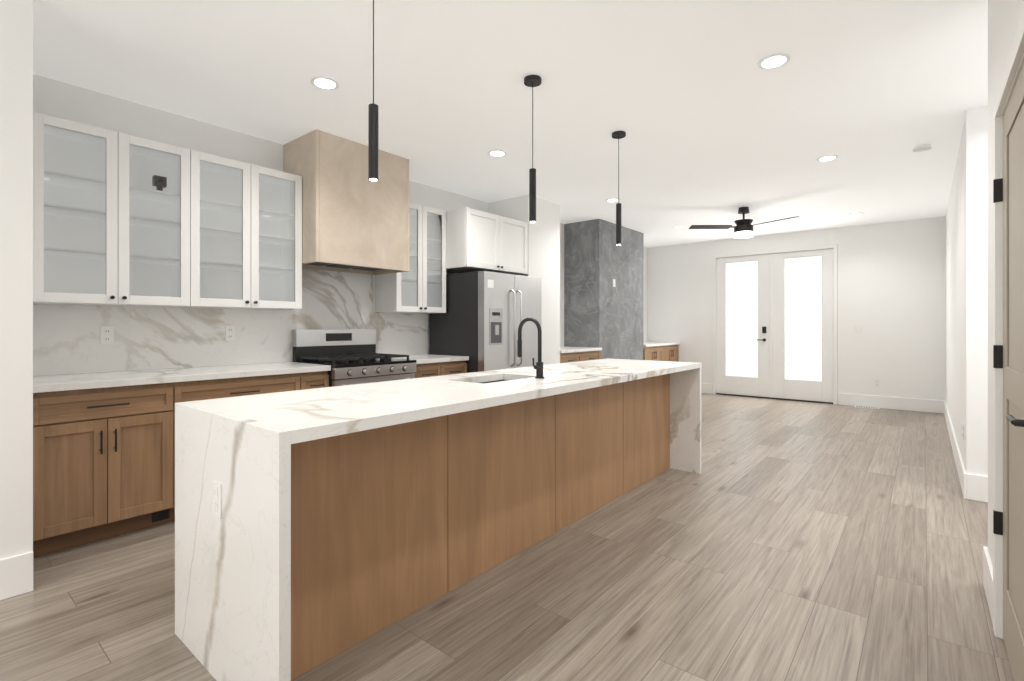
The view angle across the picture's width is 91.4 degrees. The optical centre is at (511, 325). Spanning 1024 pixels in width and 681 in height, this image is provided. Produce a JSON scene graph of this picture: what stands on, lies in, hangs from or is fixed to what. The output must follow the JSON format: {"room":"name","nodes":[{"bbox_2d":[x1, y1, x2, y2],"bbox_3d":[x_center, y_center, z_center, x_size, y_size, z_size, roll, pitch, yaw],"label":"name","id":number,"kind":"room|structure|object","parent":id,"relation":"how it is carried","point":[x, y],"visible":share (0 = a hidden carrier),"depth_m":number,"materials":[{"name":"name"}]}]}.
{"room":"kitchen","nodes":[
{"label":"kitchen","id":0,"kind":"room"},
{"bbox_2d":[0,0,32,558],"bbox_3d":[-3.776,-0.155,1.315,1.140,2.750,3.525,0,0,40],"label":"wall","id":1,"kind":"structure","parent":0,"point":[16,277],"depth_m":2.27,"materials":[{"name":"white paint"}]},
{"bbox_2d":[0,551,32,599],"bbox_3d":[-3.273,1.130,1.017,0.015,0.180,3.345,0,0,39],"label":"baseboard","id":2,"kind":"structure","parent":1,"relation":"attached to","point":[16,575],"depth_m":2.26,"materials":[{"name":"white paint"}]},
{"bbox_2d":[33,74,647,353],"bbox_3d":[-0.176,-0.155,6.460,0.150,2.750,8.995,0,0,40],"label":"wall","id":3,"kind":"structure","parent":0,"point":[60,99],"depth_m":3.66,"materials":[{"name":"white paint"}]},
{"bbox_2d":[33,112,204,307],"bbox_3d":[-2.540,-0.668,3.213,0.328,1.062,0.847,0,0,40],"label":"upper cabinet","id":4,"kind":"object","parent":3,"relation":"attached to","point":[112,226],"depth_m":3.19,"materials":[{"name":"white"}]},
{"bbox_2d":[152,175,166,190],"bbox_3d":[-2.377,-0.949,3.372,0.062,0.115,0.070,0,0,40],"label":"gadget","id":5,"kind":"object","parent":4,"relation":"in","point":[159,182],"depth_m":3.36,"materials":[{"name":"black"}]},
{"bbox_2d":[33,268,427,375],"bbox_3d":[-1.944,-0.098,4.180,0.018,0.804,3.222,0,0,40],"label":"backsplash","id":6,"kind":"structure","parent":3,"relation":"attached to","point":[66,339],"depth_m":3.75,"materials":[{"name":"stone"}]},
{"bbox_2d":[100,326,113,343],"bbox_3d":[-2.662,0.060,3.288,0.008,0.115,0.070,0,0,40],"label":"outlet","id":7,"kind":"object","parent":6,"relation":"attached to","point":[106,334],"visible":1,"depth_m":3.29,"materials":[{"name":"white plastic"}]},
{"bbox_2d":[225,326,234,340],"bbox_3d":[-2.181,0.055,3.871,0.008,0.115,0.070,0,0,40],"label":"outlet","id":8,"kind":"object","parent":6,"relation":"attached to","point":[229,333],"visible":1,"depth_m":3.87,"materials":[{"name":"white plastic"}]},
{"bbox_2d":[205,153,301,309],"bbox_3d":[-2.074,-0.668,3.779,0.328,1.062,0.847,0,0,40],"label":"upper cabinet","id":9,"kind":"object","parent":3,"relation":"attached to","point":[253,213],"depth_m":3.85,"materials":[{"name":"white"}]},
{"bbox_2d":[283,129,408,274],"bbox_3d":[-1.433,-1.014,4.399,0.528,1.028,0.915,0,0,40],"label":"range hood","id":10,"kind":"object","parent":3,"relation":"attached to","point":[355,219],"visible":0.83,"depth_m":4.13,"materials":[{"name":"paint"}]},
{"bbox_2d":[376,202,445,313],"bbox_3d":[-1.006,-0.667,5.059,0.348,1.065,0.638,0,0,40],"label":"upper cabinet","id":11,"kind":"object","parent":3,"relation":"attached to","point":[419,286],"visible":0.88,"depth_m":5.05,"materials":[{"name":"white wood"}]},
{"bbox_2d":[446,207,527,274],"bbox_3d":[-0.366,-0.900,5.607,0.638,0.600,1.013,0,0,40],"label":"upper cabinet","id":12,"kind":"object","parent":3,"relation":"attached to","point":[477,240],"visible":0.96,"depth_m":5.27,"materials":[{"name":"white wood"}]},
{"bbox_2d":[0,393,1013,680],"bbox_3d":[1.114,1.270,3.112,6.500,0.100,12.620,0,0,40],"label":"floor","id":13,"kind":"structure","parent":0,"point":[776,539],"depth_m":2.31,"materials":[{"name":"brown wood"}]},
{"bbox_2d":[33,382,188,557],"bbox_3d":[-2.498,0.782,3.036,0.618,0.876,0.709,0,0,40],"label":"base cabinet","id":14,"kind":"object","parent":13,"relation":"on","point":[103,455],"depth_m":2.80,"materials":[{"name":"brown wood"}]},
{"bbox_2d":[33,362,330,393],"bbox_3d":[-2.185,0.324,3.396,0.643,0.040,1.707,0,0,40],"label":"countertop","id":15,"kind":"structure","parent":14,"relation":"on","point":[49,384],"depth_m":3.14,"materials":[{"name":"white stone"}]},
{"bbox_2d":[189,374,312,400],"bbox_3d":[-2.054,0.782,3.574,0.618,0.876,0.929,0,0,40],"label":"base cabinet","id":16,"kind":"object","parent":13,"relation":"on","point":[220,387],"depth_m":3.40,"materials":[{"name":"brown wood"}]},
{"bbox_2d":[313,370,330,388],"bbox_3d":[-1.743,0.782,3.951,0.618,0.876,0.289,0,0,40],"label":"base cabinet","id":17,"kind":"object","parent":13,"relation":"on","point":[321,380],"depth_m":3.82,"materials":[{"name":"brown wood"}]},
{"bbox_2d":[293,329,415,386],"bbox_3d":[-1.343,0.625,4.334,0.693,1.190,0.796,0,0,40],"label":"stove","id":18,"kind":"object","parent":13,"relation":"on","point":[350,356],"visible":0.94,"depth_m":4.29,"materials":[{"name":"grey metal"}]},
{"bbox_2d":[175,362,670,680],"bbox_3d":[0.009,0.782,3.128,0.605,0.876,3.491,0,0,40],"label":"kitchen island","id":19,"kind":"object","parent":13,"relation":"on","point":[315,527],"depth_m":1.97,"materials":[{"name":"wood"}]},
{"bbox_2d":[183,358,626,413],"bbox_3d":[-0.140,0.324,3.277,0.205,0.040,3.450,0,0,40],"label":"island countertop","id":20,"kind":"structure","parent":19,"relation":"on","point":[210,406],"depth_m":2.40,"materials":[{"name":"white stone"}]},
{"bbox_2d":[235,362,698,445],"bbox_3d":[0.308,0.324,2.908,0.375,0.040,3.450,0,0,40],"label":"island countertop","id":21,"kind":"structure","parent":19,"relation":"on","point":[294,425],"depth_m":1.99,"materials":[{"name":"white stone"}]},
{"bbox_2d":[517,317,544,377],"bbox_3d":[0.093,0.126,2.948,0.192,0.356,0.108,0,0,40],"label":"faucet","id":22,"kind":"object","parent":21,"relation":"on","point":[538,366],"visible":1,"depth_m":2.92,"materials":[{"name":"black metal"}]},
{"bbox_2d":[396,354,468,377],"bbox_3d":[-0.898,0.762,4.950,0.653,0.915,0.703,0,0,40],"label":"base cabinet","id":23,"kind":"object","parent":13,"relation":"on","point":[429,365],"visible":0.21,"depth_m":4.79,"materials":[{"name":"brown wood"}]},
{"bbox_2d":[430,271,540,372],"bbox_3d":[-0.259,0.338,5.518,0.861,1.765,0.957,0,0,40],"label":"fridge","id":24,"kind":"object","parent":13,"relation":"on","point":[478,322],"visible":0.48,"depth_m":5.15,"materials":[{"name":"grey metal"}]},
{"bbox_2d":[560,346,601,362],"bbox_3d":[0.709,0.762,6.900,0.653,0.915,1.026,0,0,40],"label":"base cabinet","id":25,"kind":"object","parent":13,"relation":"on","point":[571,354],"visible":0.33,"depth_m":6.72,"materials":[{"name":"brown wood"}]},
{"bbox_2d":[564,219,643,359],"bbox_3d":[1.476,-0.155,7.875,0.600,2.750,1.450,0,0,40],"label":"stone column","id":26,"kind":"structure","parent":13,"relation":"on","point":[600,310],"depth_m":7.41,"materials":[{"name":"grey stone"}]},
{"bbox_2d":[644,346,663,360],"bbox_3d":[2.201,0.782,8.737,0.618,0.876,0.799,0,0,40],"label":"base cabinet","id":27,"kind":"object","parent":13,"relation":"on","point":[661,351],"depth_m":8.52,"materials":[{"name":"brown wood"}]},
{"bbox_2d":[644,342,679,345],"bbox_3d":[2.426,0.324,8.990,0.643,0.040,1.476,0,0,40],"label":"countertop","id":28,"kind":"structure","parent":27,"relation":"on","point":[645,343],"depth_m":8.93,"materials":[{"name":"white stone"}]},
{"bbox_2d":[664,346,678,361],"bbox_3d":[2.632,0.782,9.259,0.618,0.876,0.799,0,0,40],"label":"base cabinet","id":29,"kind":"object","parent":13,"relation":"on","point":[671,353],"depth_m":9.10,"materials":[{"name":"brown wood"}]},
{"bbox_2d":[855,406,878,408],"bbox_3d":[5.301,1.216,7.469,0.300,0.006,0.110,0,0,40],"label":"floor vent","id":30,"kind":"object","parent":13,"relation":"in","point":[866,407],"visible":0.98,"depth_m":7.45,"materials":[{"name":"white metal"}]},
{"bbox_2d":[33,0,987,247],"bbox_3d":[1.114,-1.580,3.112,6.500,0.100,12.620,0,0,40],"label":"ceiling","id":31,"kind":"structure","parent":0,"point":[704,112],"depth_m":3.22,"materials":[{"name":"white paint"}]},
{"bbox_2d":[311,76,338,89],"bbox_3d":[-1.177,-1.526,3.147,0.170,0.008,0.170,0,0,40],"label":"recessed light","id":32,"kind":"object","parent":31,"relation":"in","point":[324,83],"visible":1,"depth_m":3.14,"materials":[{"name":"white paint"}]},
{"bbox_2d":[368,0,378,180],"bbox_3d":[-0.610,-1.085,2.200,0.110,0.887,0.110,0,0,40],"label":"pendant light","id":33,"kind":"object","parent":31,"relation":"hanging from","point":[373,141],"visible":1,"depth_m":2.18,"materials":[{"name":"black metal"}]},
{"bbox_2d":[488,150,506,156],"bbox_3d":[-0.131,-1.526,4.424,0.170,0.008,0.170,0,0,40],"label":"recessed light","id":34,"kind":"object","parent":31,"relation":"in","point":[497,153],"visible":1,"depth_m":4.41,"materials":[{"name":"white paint"}]},
{"bbox_2d":[524,75,541,222],"bbox_3d":[0.128,-1.085,3.095,0.110,0.887,0.110,0,0,40],"label":"pendant light","id":35,"kind":"object","parent":31,"relation":"hanging from","point":[532,81],"visible":1,"depth_m":3.08,"materials":[{"name":"black metal"}]},
{"bbox_2d":[606,198,619,201],"bbox_3d":[1.223,-1.526,6.074,0.170,0.008,0.170,0,0,40],"label":"recessed light","id":36,"kind":"object","parent":31,"relation":"in","point":[612,200],"visible":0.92,"depth_m":6.06,"materials":[{"name":"white paint"}]},
{"bbox_2d":[612,131,625,244],"bbox_3d":[0.847,-1.085,3.967,0.110,0.887,0.110,0,0,40],"label":"pendant light","id":37,"kind":"object","parent":31,"relation":"hanging from","point":[618,135],"visible":1,"depth_m":3.95,"materials":[{"name":"black metal"}]},
{"bbox_2d":[689,207,799,238],"bbox_3d":[3.095,-1.339,6.513,1.242,0.379,1.175,0,0,40],"label":"ceiling fan","id":38,"kind":"object","parent":31,"relation":"hanging from","point":[744,228],"visible":1,"depth_m":6.40,"materials":[{"name":"black metal"}]},
{"bbox_2d":[757,53,790,69],"bbox_3d":[1.512,-1.526,2.888,0.170,0.008,0.170,0,0,40],"label":"recessed light","id":39,"kind":"object","parent":31,"relation":"in","point":[774,61],"visible":1,"depth_m":2.88,"materials":[{"name":"white paint"}]},
{"bbox_2d":[816,155,837,161],"bbox_3d":[2.872,-1.526,4.553,0.170,0.008,0.170,0,0,40],"label":"recessed light","id":40,"kind":"object","parent":31,"relation":"in","point":[826,158],"visible":1,"depth_m":4.54,"materials":[{"name":"white paint"}]},
{"bbox_2d":[912,144,931,151],"bbox_3d":[3.488,-1.512,4.253,0.129,0.034,0.129,0,0,40],"label":"smoke detector","id":41,"kind":"object","parent":31,"relation":"attached to","point":[921,147],"visible":1,"depth_m":4.22,"materials":[{"name":"white plastic"}]},
{"bbox_2d":[489,194,559,364],"bbox_3d":[0.159,-0.155,6.262,0.620,2.750,0.654,0,0,40],"label":"wall","id":42,"kind":"structure","parent":0,"point":[544,247],"depth_m":6.09,"materials":[{"name":"white paint"}]},
{"bbox_2d":[648,216,945,400],"bbox_3d":[4.334,-0.155,8.473,4.550,2.750,0.150,0,0,40],"label":"wall","id":43,"kind":"structure","parent":0,"point":[892,288],"depth_m":7.54,"materials":[{"name":"white paint"}]},
{"bbox_2d":[701,383,712,393],"bbox_3d":[3.367,1.130,9.164,0.598,0.180,0.015,0,0,39],"label":"baseboard","id":44,"kind":"structure","parent":43,"relation":"attached to","point":[706,388],"depth_m":9.03,"materials":[{"name":"white paint"}]},
{"bbox_2d":[713,244,837,403],"bbox_3d":[4.354,-0.024,8.403,1.886,2.488,0.133,0,0,40],"label":"doors","id":45,"kind":"structure","parent":43,"relation":"in","point":[775,324],"depth_m":8.33,"materials":[{"name":"white paint"}]},
{"bbox_2d":[854,326,862,332],"bbox_3d":[5.263,0.050,7.602,0.115,0.115,0.012,0,0,40],"label":"light switch","id":46,"kind":"object","parent":43,"relation":"attached to","point":[858,329],"visible":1,"depth_m":7.60,"materials":[{"name":"white plastic"}]},
{"bbox_2d":[874,379,879,386],"bbox_3d":[5.445,0.850,7.454,0.070,0.115,0.008,0,0,40],"label":"outlet","id":47,"kind":"object","parent":43,"relation":"attached to","point":[876,382],"visible":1,"depth_m":7.45,"materials":[{"name":"white plastic"}]},
{"bbox_2d":[838,393,943,412],"bbox_3d":[5.532,1.130,7.377,1.228,0.180,0.018,0,0,39],"label":"baseboard","id":48,"kind":"structure","parent":43,"relation":"attached to","point":[898,403],"depth_m":7.33,"materials":[{"name":"white paint"}]},
{"bbox_2d":[946,105,987,475],"bbox_3d":[5.388,-0.155,4.721,1.850,2.750,4.600,0,0,40],"label":"wall","id":49,"kind":"structure","parent":0,"point":[967,306],"depth_m":3.52,"materials":[{"name":"white paint"}]},
{"bbox_2d":[944,401,967,498],"bbox_3d":[4.618,1.130,5.250,0.018,0.180,4.465,0,0,39],"label":"baseboard","id":50,"kind":"structure","parent":49,"relation":"attached to","point":[963,476],"depth_m":4.18,"materials":[{"name":"white paint"}]},
{"bbox_2d":[968,474,987,501],"bbox_3d":[3.871,1.130,2.982,1.680,0.180,0.015,0,0,39],"label":"baseboard","id":51,"kind":"structure","parent":49,"relation":"attached to","point":[977,484],"depth_m":3.48,"materials":[{"name":"white paint"}]},
{"bbox_2d":[988,0,1023,637],"bbox_3d":[0.248,-0.155,-0.155,0.120,2.750,6.375,0,0,40],"label":"wall","id":52,"kind":"structure","parent":0,"point":[1004,16],"depth_m":2.18,"materials":[{"name":"white paint"}]},
{"bbox_2d":[983,546,992,623],"bbox_3d":[2.093,1.130,2.186,0.018,0.180,0.445,0,0,39],"label":"baseboard","id":53,"kind":"structure","parent":52,"relation":"attached to","point":[987,564],"depth_m":2.19,"materials":[{"name":"white paint"}]},
{"bbox_2d":[993,8,1023,638],"bbox_3d":[1.653,0.165,1.605,0.090,2.110,1.000,0,0,40],"label":"door frame","id":54,"kind":"structure","parent":52,"relation":"attached to","point":[1016,53],"depth_m":1.96,"materials":[{"name":"white paint"}]},
{"bbox_2d":[1003,62,1023,680],"bbox_3d":[1.636,0.196,1.619,0.096,2.024,0.852,0,0,40],"label":"door","id":55,"kind":"structure","parent":52,"relation":"in","point":[1013,376],"depth_m":1.74,"materials":[{"name":"beige wood"}]}
]}

